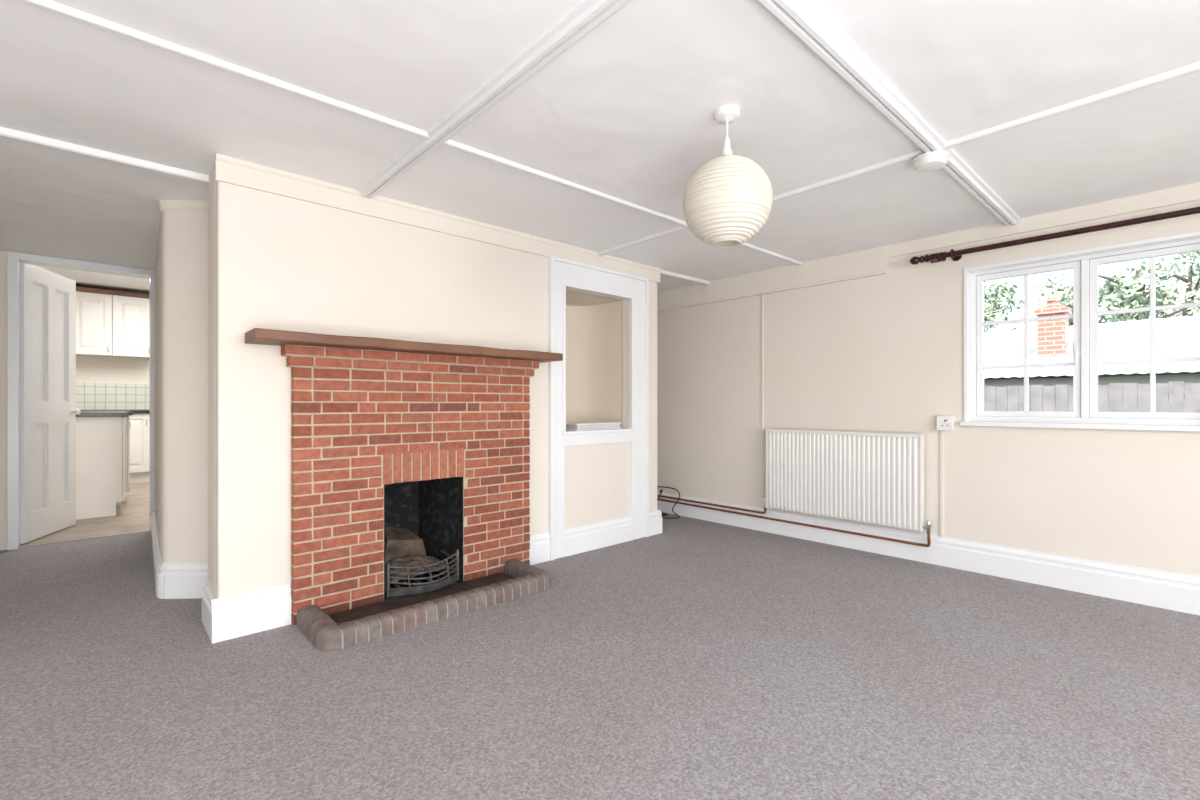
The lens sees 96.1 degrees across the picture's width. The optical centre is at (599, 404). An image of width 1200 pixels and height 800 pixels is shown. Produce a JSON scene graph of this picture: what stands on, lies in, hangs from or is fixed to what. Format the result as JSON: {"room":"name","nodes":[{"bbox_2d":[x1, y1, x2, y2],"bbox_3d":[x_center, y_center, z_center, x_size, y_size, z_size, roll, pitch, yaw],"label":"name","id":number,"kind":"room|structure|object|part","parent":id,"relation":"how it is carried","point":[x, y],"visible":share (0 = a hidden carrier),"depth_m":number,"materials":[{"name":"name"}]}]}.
{"room":"living room","nodes":[
{"label":"living room","id":0,"kind":"room"},
{"bbox_2d":[0,251,6,549],"bbox_3d":[-3.415,-0.300,4.401,2.450,2.600,0.100,0,0,-43],"label":"wall","id":1,"kind":"structure","parent":0,"point":[3,254],"depth_m":3.70,"materials":[{"name":"beige paint"}]},
{"bbox_2d":[7,251,154,549],"bbox_3d":[-4.025,-0.026,4.247,0.805,2.053,0.761,0,0,-43],"label":"door","id":2,"kind":"structure","parent":1,"relation":"in","point":[42,411],"depth_m":4.04,"materials":[{"name":"white paint"}]},
{"bbox_3d":[-4.336,0.060,4.397,0.144,0.052,0.051,0,0,-21],"label":"knob","id":3,"kind":"part","parent":2,"relation":"part of","materials":[{"name":"white plastic"}]},
{"bbox_2d":[36,265,148,293],"bbox_3d":[-5.041,-1.550,5.758,3.000,0.100,4.100,0,0,-43],"label":"ceiling","id":4,"kind":"structure","parent":0,"point":[87,279],"depth_m":6.52,"materials":[{"name":"paint"}]},
{"bbox_2d":[76,356,148,383],"bbox_3d":[-6.397,-0.250,7.228,3.000,2.500,0.100,0,0,-43],"label":"wall","id":5,"kind":"structure","parent":0,"point":[88,369],"depth_m":7.11,"materials":[{"name":"beige paint"}]},
{"bbox_2d":[76,291,111,357],"bbox_3d":[-6.461,-1.010,6.843,0.393,0.780,0.376,0,0,-43],"label":"upper cabinet","id":6,"kind":"object","parent":5,"relation":"attached to","point":[93,310],"visible":0.92,"depth_m":6.75,"materials":[{"name":"white wood"}]},
{"bbox_2d":[76,383,148,409],"bbox_3d":[-6.342,-0.105,7.205,1.950,0.350,0.008,0,0,-43],"label":"backsplash","id":7,"kind":"structure","parent":5,"relation":"attached to","point":[89,396],"depth_m":7.11,"materials":[{"name":"tile"}]},
{"bbox_2d":[76,286,148,297],"bbox_3d":[-6.305,-1.426,6.980,1.700,0.048,0.370,0,0,-43],"label":"trim","id":8,"kind":"structure","parent":5,"relation":"attached to","point":[82,289],"depth_m":6.84,"materials":[{"name":"brown wood"}]},
{"bbox_2d":[112,295,148,358],"bbox_3d":[-6.171,-1.010,7.111,0.393,0.780,0.376,0,0,-43],"label":"upper cabinet","id":9,"kind":"object","parent":5,"relation":"attached to","point":[130,315],"visible":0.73,"depth_m":6.98,"materials":[{"name":"white wood"}]},
{"bbox_2d":[155,211,207,562],"bbox_3d":[-2.532,-0.028,3.501,0.572,2.055,2.420,0,0,-43],"label":"wall","id":10,"kind":"structure","parent":0,"point":[181,263],"depth_m":2.80,"materials":[{"name":"beige paint"}]},
{"bbox_2d":[151,509,207,598],"bbox_3d":[-2.782,0.911,3.483,0.226,0.178,2.109,0,0,-43],"label":"baseboard","id":11,"kind":"structure","parent":10,"relation":"attached to","point":[172,580],"depth_m":2.78,"materials":[{"name":"white paint"}]},
{"bbox_2d":[157,200,207,211],"bbox_3d":[-2.144,-1.030,2.792,0.309,0.050,0.036,0,0,2],"label":"trim","id":12,"kind":"structure","parent":10,"relation":"attached to","point":[164,205],"depth_m":2.79,"materials":[{"name":"beige paint"}]},
{"bbox_2d":[208,164,214,591],"bbox_3d":[-1.714,-0.028,2.463,0.100,2.055,0.215,0,0,-43],"label":"wall","id":13,"kind":"structure","parent":0,"point":[211,185],"depth_m":2.42,"materials":[{"name":"beige paint"}]},
{"bbox_2d":[202,581,217,639],"bbox_3d":[-1.731,0.911,2.389,0.024,0.178,0.300,0,0,-43],"label":"baseboard","id":14,"kind":"structure","parent":13,"relation":"attached to","point":[209,594],"depth_m":2.38,"materials":[{"name":"white paint"}]},
{"bbox_2d":[215,181,656,597],"bbox_3d":[-0.615,-0.028,3.276,2.820,2.055,0.090,0,0,-43],"label":"wall","id":15,"kind":"structure","parent":0,"point":[284,263],"depth_m":2.59,"materials":[{"name":"beige paint"}]},
{"bbox_2d":[211,584,291,643],"bbox_3d":[-1.521,0.911,2.362,0.296,0.178,0.024,0,0,-43],"label":"baseboard","id":16,"kind":"structure","parent":15,"relation":"attached to","point":[234,616],"depth_m":2.35,"materials":[{"name":"white paint"}]},
{"bbox_2d":[215,153,660,282],"bbox_3d":[-0.576,-1.002,3.235,2.840,0.107,0.024,0,0,-43],"label":"trim","id":17,"kind":"structure","parent":15,"relation":"attached to","point":[230,170],"depth_m":2.80,"materials":[{"name":"beige paint"}]},
{"bbox_2d":[529,532,549,564],"bbox_3d":[-0.395,0.911,3.402,0.183,0.178,0.024,0,0,-43],"label":"baseboard","id":18,"kind":"structure","parent":15,"relation":"attached to","point":[539,552],"depth_m":3.40,"materials":[{"name":"white paint"}]},
{"bbox_2d":[566,290,621,427],"bbox_3d":[-0.219,-0.300,3.996,0.634,0.960,0.440,0,0,-43],"label":"wall niche","id":19,"kind":"object","parent":15,"relation":"in","point":[593,323],"visible":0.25,"depth_m":4.23,"materials":[{"name":"paint"}]},
{"bbox_2d":[566,422,622,430],"bbox_3d":[-0.074,0.154,3.885,0.440,0.046,0.230,0,0,-43],"label":"ledge","id":20,"kind":"object","parent":19,"relation":"on","point":[577,426],"visible":0.73,"depth_m":3.77,"materials":[{"name":"wood"}]},
{"bbox_2d":[548,255,648,560],"bbox_3d":[-0.016,0.022,3.812,0.930,1.955,0.136,0,0,-43],"label":"frame","id":21,"kind":"object","parent":15,"relation":"attached to","point":[563,273],"visible":0.98,"depth_m":3.72,"materials":[{"name":"white paint"}]},
{"bbox_2d":[565,516,631,556],"bbox_3d":[-0.004,0.911,3.763,0.634,0.178,0.024,0,0,-43],"label":"baseboard","id":22,"kind":"structure","parent":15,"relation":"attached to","point":[588,537],"depth_m":3.74,"materials":[{"name":"white paint"}]},
{"bbox_2d":[649,510,661,535],"bbox_3d":[0.416,0.911,4.151,0.166,0.178,0.024,0,0,-43],"label":"baseboard","id":23,"kind":"structure","parent":15,"relation":"attached to","point":[655,519],"depth_m":4.15,"materials":[{"name":"white paint"}]},
{"bbox_2d":[0,482,1199,799],"bbox_3d":[-1.622,1.028,2.790,6.600,0.064,13.100,0,0,-43],"label":"floor","id":24,"kind":"structure","parent":0,"point":[694,659],"depth_m":1.90,"materials":[{"name":"carpet"}]},
{"bbox_2d":[76,417,126,519],"bbox_3d":[-4.747,0.553,4.906,0.677,0.886,0.648,0,0,-43],"label":"base cabinet","id":25,"kind":"object","parent":24,"relation":"on","point":[100,441],"visible":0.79,"depth_m":4.77,"materials":[{"name":"white wood"}]},
{"bbox_3d":[-4.525,0.493,5.111,0.018,0.758,0.644,0,0,-43],"label":"door","id":26,"kind":"part","parent":25,"relation":"part of","materials":[{"name":"white wood"}]},
{"bbox_2d":[116,415,129,504],"bbox_3d":[-5.227,0.553,5.463,0.727,0.886,0.778,0,0,-43],"label":"base cabinet","id":27,"kind":"object","parent":24,"relation":"on","point":[127,419],"visible":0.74,"depth_m":5.39,"materials":[{"name":"white wood"}]},
{"bbox_2d":[76,411,131,416],"bbox_3d":[-5.007,0.089,5.204,0.740,0.039,1.500,0,0,-43],"label":"countertop","id":28,"kind":"structure","parent":27,"relation":"on","point":[82,413],"depth_m":4.79,"materials":[{"name":"black laminate"}]},
{"bbox_3d":[-4.987,0.493,5.686,0.018,0.758,0.774,0,0,-43],"label":"door","id":29,"kind":"part","parent":27,"relation":"part of","materials":[{"name":"white wood"}]},
{"bbox_2d":[129,413,148,482],"bbox_3d":[-6.111,0.553,6.991,0.398,0.886,0.617,0,0,-43],"label":"base cabinet","id":30,"kind":"object","parent":24,"relation":"on","point":[139,422],"visible":0.56,"depth_m":6.86,"materials":[{"name":"white wood"}]},
{"bbox_2d":[245,328,562,625],"bbox_3d":[-0.975,0.344,2.904,1.595,1.312,0.730,0,0,-43],"label":"brick fireplace","id":31,"kind":"object","parent":24,"relation":"on","point":[400,448],"depth_m":2.76,"materials":[{"name":"red brick"}]},
{"bbox_3d":[-1.075,0.891,2.736,0.018,0.173,0.018,0,0,25],"label":"post","id":32,"kind":"part","parent":31,"relation":"part of","materials":[{"name":"metal"}]},
{"bbox_2d":[245,328,562,362],"bbox_3d":[-0.887,-0.289,2.808,1.595,0.046,0.226,0,0,-43],"label":"mantel shelf","id":33,"kind":"object","parent":31,"relation":"attached to","point":[285,339],"depth_m":2.60,"materials":[{"name":"brown wood"}]},
{"bbox_2d":[386,554,453,581],"bbox_3d":[-0.998,0.878,2.936,0.345,0.064,0.230,0,0,-43],"label":"heap","id":34,"kind":"object","parent":31,"relation":"in","point":[413,560],"visible":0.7,"depth_m":2.94,"materials":[{"name":"grey stone"}]},
{"bbox_3d":[-0.964,0.891,2.899,0.405,0.173,0.292,0,0,-43],"label":"fire grate","id":35,"kind":"part","parent":31,"relation":"part of","materials":[{"name":"grey metal"}]},
{"bbox_3d":[-0.792,0.891,2.997,0.018,0.173,0.018,0,0,25],"label":"post","id":36,"kind":"part","parent":31,"relation":"part of","materials":[{"name":"metal"}]},
{"bbox_2d":[297,559,550,651],"bbox_3d":[-0.802,0.959,2.692,1.188,0.081,0.382,0,0,-43],"label":"kerb","id":37,"kind":"object","parent":24,"relation":"on","point":[325,634],"visible":1,"depth_m":2.43,"materials":[{"name":"brick"}]},
{"bbox_2d":[657,489,667,515],"bbox_3d":[0.500,0.886,4.882,0.195,0.227,0.196,0,0,-19],"label":"cable","id":38,"kind":"object","parent":24,"relation":"on","point":[661,490],"visible":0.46,"depth_m":4.87,"materials":[{"name":"black plastic"}]},
{"bbox_2d":[657,486,679,518],"bbox_3d":[0.599,0.849,4.915,0.199,0.306,0.413,0,0,-9],"label":"cable","id":39,"kind":"object","parent":24,"relation":"on","point":[657,486],"visible":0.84,"depth_m":4.80,"materials":[{"name":"black plastic"}]},
{"bbox_3d":[-6.405,0.553,6.719,0.398,0.886,0.617,0,0,-43],"label":"cabinet","id":40,"kind":"object","parent":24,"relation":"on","visible":0},
{"bbox_2d":[80,410,148,412],"bbox_3d":[-6.110,0.089,6.990,1.220,0.039,0.620,0,0,-43],"label":"countertop","id":41,"kind":"structure","parent":40,"relation":"on","point":[133,411],"depth_m":6.77,"materials":[{"name":"black laminate"}]},
{"bbox_2d":[0,0,1199,291],"bbox_3d":[-0.161,-1.105,1.280,6.700,0.100,8.900,0,0,-43],"label":"ceiling","id":42,"kind":"structure","parent":0,"point":[625,112],"depth_m":1.95,"materials":[{"name":"paint"}]},
{"bbox_2d":[0,127,208,183],"bbox_3d":[-2.876,-1.041,1.524,3.040,0.028,0.045,0,0,-43],"label":"batten","id":43,"kind":"object","parent":42,"relation":"attached to","point":[7,133],"depth_m":2.24,"materials":[{"name":"paint"}]},
{"bbox_2d":[17,0,801,264],"bbox_3d":[-0.913,-1.047,1.893,6.426,0.016,0.034,0,0,-41],"label":"batten","id":44,"kind":"object","parent":42,"relation":"attached to","point":[48,5],"visible":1,"depth_m":1.81,"materials":[{"name":"paint"}]},
{"bbox_2d":[358,0,630,198],"bbox_3d":[0.927,-1.041,0.417,0.085,0.028,6.155,0,0,-43],"label":"ceiling beam","id":45,"kind":"structure","parent":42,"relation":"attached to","point":[588,14],"depth_m":1.73,"materials":[{"name":"paint"}]},
{"bbox_2d":[660,270,709,284],"bbox_3d":[0.682,-1.042,4.426,0.645,0.025,0.045,0,0,-41],"label":"batten","id":46,"kind":"object","parent":42,"relation":"attached to","point":[671,274],"visible":0.8,"depth_m":4.41,"materials":[{"name":"paint"}]},
{"bbox_2d":[683,105,772,247],"bbox_3d":[0.458,-0.817,1.944,0.317,0.476,0.317,0,0,-43],"label":"pendant lantern","id":47,"kind":"object","parent":42,"relation":"hanging from","point":[728,200],"visible":1,"depth_m":1.84,"materials":[{"name":"white paper"}]},
{"bbox_3d":[0.458,-0.990,1.944,0.006,0.070,0.006,0,0,-20],"label":"cord","id":48,"kind":"part","parent":47,"relation":"part of","materials":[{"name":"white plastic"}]},
{"bbox_3d":[0.458,-0.728,1.944,0.317,0.298,0.317,0,0,-43],"label":"lamp shade","id":49,"kind":"part","parent":47,"relation":"part of","materials":[{"name":"paper"}]},
{"bbox_2d":[754,0,1020,225],"bbox_3d":[-0.039,-1.040,0.946,6.426,0.030,0.082,0,0,-42],"label":"ceiling beam","id":50,"kind":"structure","parent":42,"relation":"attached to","point":[798,17],"depth_m":1.76,"materials":[{"name":"paint"}]},
{"bbox_2d":[912,151,948,171],"bbox_3d":[1.375,-1.005,2.241,0.132,0.040,0.132,0,0,-43],"label":"smoke detector","id":51,"kind":"object","parent":50,"relation":"attached to","point":[933,160],"visible":1,"depth_m":2.21,"materials":[{"name":"white plastic"}]},
{"bbox_2d":[598,62,1199,255],"bbox_3d":[2.053,-1.046,1.456,0.038,0.018,6.156,0,0,-42],"label":"batten","id":52,"kind":"object","parent":42,"relation":"attached to","point":[1193,68],"visible":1,"depth_m":2.05,"materials":[{"name":"paint"}]},
{"bbox_2d":[657,200,1199,576],"bbox_3d":[2.786,-0.150,2.843,0.260,2.300,7.200,0,0,-43],"label":"wall","id":53,"kind":"structure","parent":0,"point":[884,353],"depth_m":3.42,"materials":[{"name":"beige paint"}]},
{"bbox_2d":[657,495,765,513],"bbox_3d":[0.789,0.829,4.746,0.032,0.060,1.494,0,0,-43],"label":"copper pipe","id":54,"kind":"object","parent":53,"relation":"attached to","point":[736,508],"visible":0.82,"depth_m":4.53,"materials":[{"name":"brown metal"}]},
{"bbox_2d":[761,295,763,506],"bbox_3d":[1.287,-0.030,4.268,0.010,1.680,0.018,0,0,-43],"label":"cable trunking","id":55,"kind":"object","parent":53,"relation":"attached to","point":[762,296],"visible":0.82,"depth_m":4.26,"materials":[{"name":"beige paint"}]},
{"bbox_2d":[657,246,887,311],"bbox_3d":[1.100,-0.964,4.457,0.028,0.183,2.380,0,0,-43],"label":"trim","id":56,"kind":"structure","parent":53,"relation":"attached to","point":[874,261],"depth_m":4.13,"materials":[{"name":"beige paint"}]},
{"bbox_2d":[763,429,931,532],"bbox_3d":[1.673,0.494,3.787,0.092,0.612,1.163,0,0,-43],"label":"radiator","id":57,"kind":"object","parent":53,"relation":"attached to","point":[876,478],"visible":1,"depth_m":3.69,"materials":[{"name":"metal"}]},
{"bbox_3d":[1.305,0.492,4.170,0.071,0.607,0.006,0,0,-43],"label":"panel","id":58,"kind":"part","parent":57,"relation":"part of","materials":[{"name":"metal"}]},
{"bbox_2d":[657,498,930,546],"bbox_3d":[1.172,0.848,4.330,0.032,0.097,2.626,0,0,-43],"label":"copper pipe","id":59,"kind":"object","parent":57,"relation":"attached to","point":[717,509],"visible":0.86,"depth_m":3.91,"materials":[{"name":"brown metal"}]},
{"bbox_2d":[767,429,921,437],"bbox_3d":[1.665,0.199,3.779,0.069,0.022,1.062,0,0,-43],"label":"grille","id":60,"kind":"object","parent":57,"relation":"attached to","point":[776,432],"depth_m":3.76,"materials":[{"name":"metal"}]},
{"bbox_3d":[2.026,0.492,3.389,0.071,0.607,0.006,0,0,-43],"label":"panel","id":61,"kind":"part","parent":57,"relation":"part of","materials":[{"name":"metal"}]},
{"bbox_2d":[657,492,1199,614],"bbox_3d":[2.708,0.911,2.717,0.024,0.178,7.120,0,0,-43],"label":"baseboard","id":62,"kind":"structure","parent":53,"relation":"attached to","point":[1150,587],"depth_m":3.17,"materials":[{"name":"white paint"}]},
{"bbox_2d":[940,430,943,536],"bbox_3d":[2.129,0.490,3.355,0.010,0.664,0.020,0,0,-43],"label":"cable trunking","id":63,"kind":"object","parent":53,"relation":"attached to","point":[941,431],"visible":0.98,"depth_m":3.35,"materials":[{"name":"beige paint"}]},
{"bbox_2d":[937,416,954,430],"bbox_3d":[2.132,0.115,3.325,0.047,0.090,0.090,0,0,-43],"label":"wall socket","id":64,"kind":"object","parent":53,"relation":"attached to","point":[946,423],"visible":1,"depth_m":3.31,"materials":[{"name":"white plastic"}]},
{"bbox_2d":[887,182,1199,257],"bbox_3d":[3.518,-1.015,1.845,0.018,0.080,4.740,0,0,-43],"label":"trim","id":65,"kind":"structure","parent":53,"relation":"attached to","point":[1191,192],"depth_m":2.93,"materials":[{"name":"beige paint"}]},
{"bbox_2d":[910,207,1199,264],"bbox_3d":[2.536,-0.906,2.834,0.119,0.058,1.625,0,0,-43],"label":"pole","id":66,"kind":"object","parent":53,"relation":"attached to","point":[955,255],"visible":1,"depth_m":2.86,"materials":[{"name":"brown wood"}]},
{"bbox_2d":[960,231,1199,431],"bbox_3d":[2.623,-0.348,2.912,0.185,0.955,1.122,0,0,-43],"label":"window","id":67,"kind":"structure","parent":53,"relation":"in","point":[1084,263],"depth_m":2.93,"materials":[{"name":"white paint"}]},
{"bbox_3d":[2.603,-0.277,2.946,0.035,0.125,0.016,0,0,-43],"label":"handle","id":68,"kind":"part","parent":67,"relation":"part of","materials":[{"name":"white paint"}]},
{"bbox_3d":[2.597,0.116,2.888,0.115,0.026,1.122,0,0,-43],"label":"sill","id":69,"kind":"part","parent":67,"relation":"part of","materials":[{"name":"white paint"}]},
{"label":"outside","id":70,"kind":"structure","parent":0,"visible":0},
{"bbox_3d":[23.556,1.225,21.737,55.895,0.150,80.000,0,0,-43],"label":"ground","id":71,"kind":"structure","parent":70,"visible":0},
{"bbox_2d":[984,279,1023,331],"bbox_3d":[9.794,-1.110,13.907,1.804,4.549,1.774,0,0,-29],"label":"leafy tree","id":72,"kind":"object","parent":71,"relation":"on","point":[990,315],"visible":0.29,"depth_m":13.49,"materials":[{"name":"green plant"}]},
{"bbox_2d":[1034,271,1115,325],"bbox_3d":[13.744,-1.410,15.443,1.971,5.145,2.206,0,0,-43],"label":"leafy tree","id":73,"kind":"object","parent":71,"relation":"on","point":[1065,294],"visible":0.21,"depth_m":15.54,"materials":[{"name":"green plant"}]},
{"bbox_2d":[984,298,1199,411],"bbox_3d":[8.729,-0.285,9.415,5.000,2.870,16.600,0,0,-43],"label":"neighbouring house","id":74,"kind":"structure","parent":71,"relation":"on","point":[1052,342],"depth_m":8.51,"materials":[{"name":"paint"}]},
{"bbox_2d":[1046,298,1059,306],"bbox_3d":[7.395,-1.650,8.797,0.180,0.140,0.180,0,0,-43],"label":"chimney pot","id":75,"kind":"object","parent":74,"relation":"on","point":[1053,301],"depth_m":8.73,"materials":[{"name":"brick"}]},
{"bbox_2d":[984,381,1199,418],"bbox_3d":[5.820,0.443,7.072,0.154,1.415,9.500,0,0,-43],"label":"fence","id":76,"kind":"object","parent":71,"relation":"on","point":[1172,396],"visible":0.09,"depth_m":6.55,"materials":[{"name":"grey wood"}]},
{"bbox_2d":[1098,257,1187,322],"bbox_3d":[11.940,-1.082,12.139,1.900,4.492,1.795,0,0,-43],"label":"leafy tree","id":77,"kind":"object","parent":71,"relation":"on","point":[1130,294],"visible":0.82,"depth_m":11.89,"materials":[{"name":"green plant"}]},
{"bbox_2d":[1149,251,1199,316],"bbox_3d":[17.818,-1.933,16.006,2.442,6.188,2.248,0,0,-43],"label":"leafy tree","id":78,"kind":"object","parent":71,"relation":"on","point":[1190,295],"visible":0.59,"depth_m":16.16,"materials":[{"name":"green plant"}]}
]}

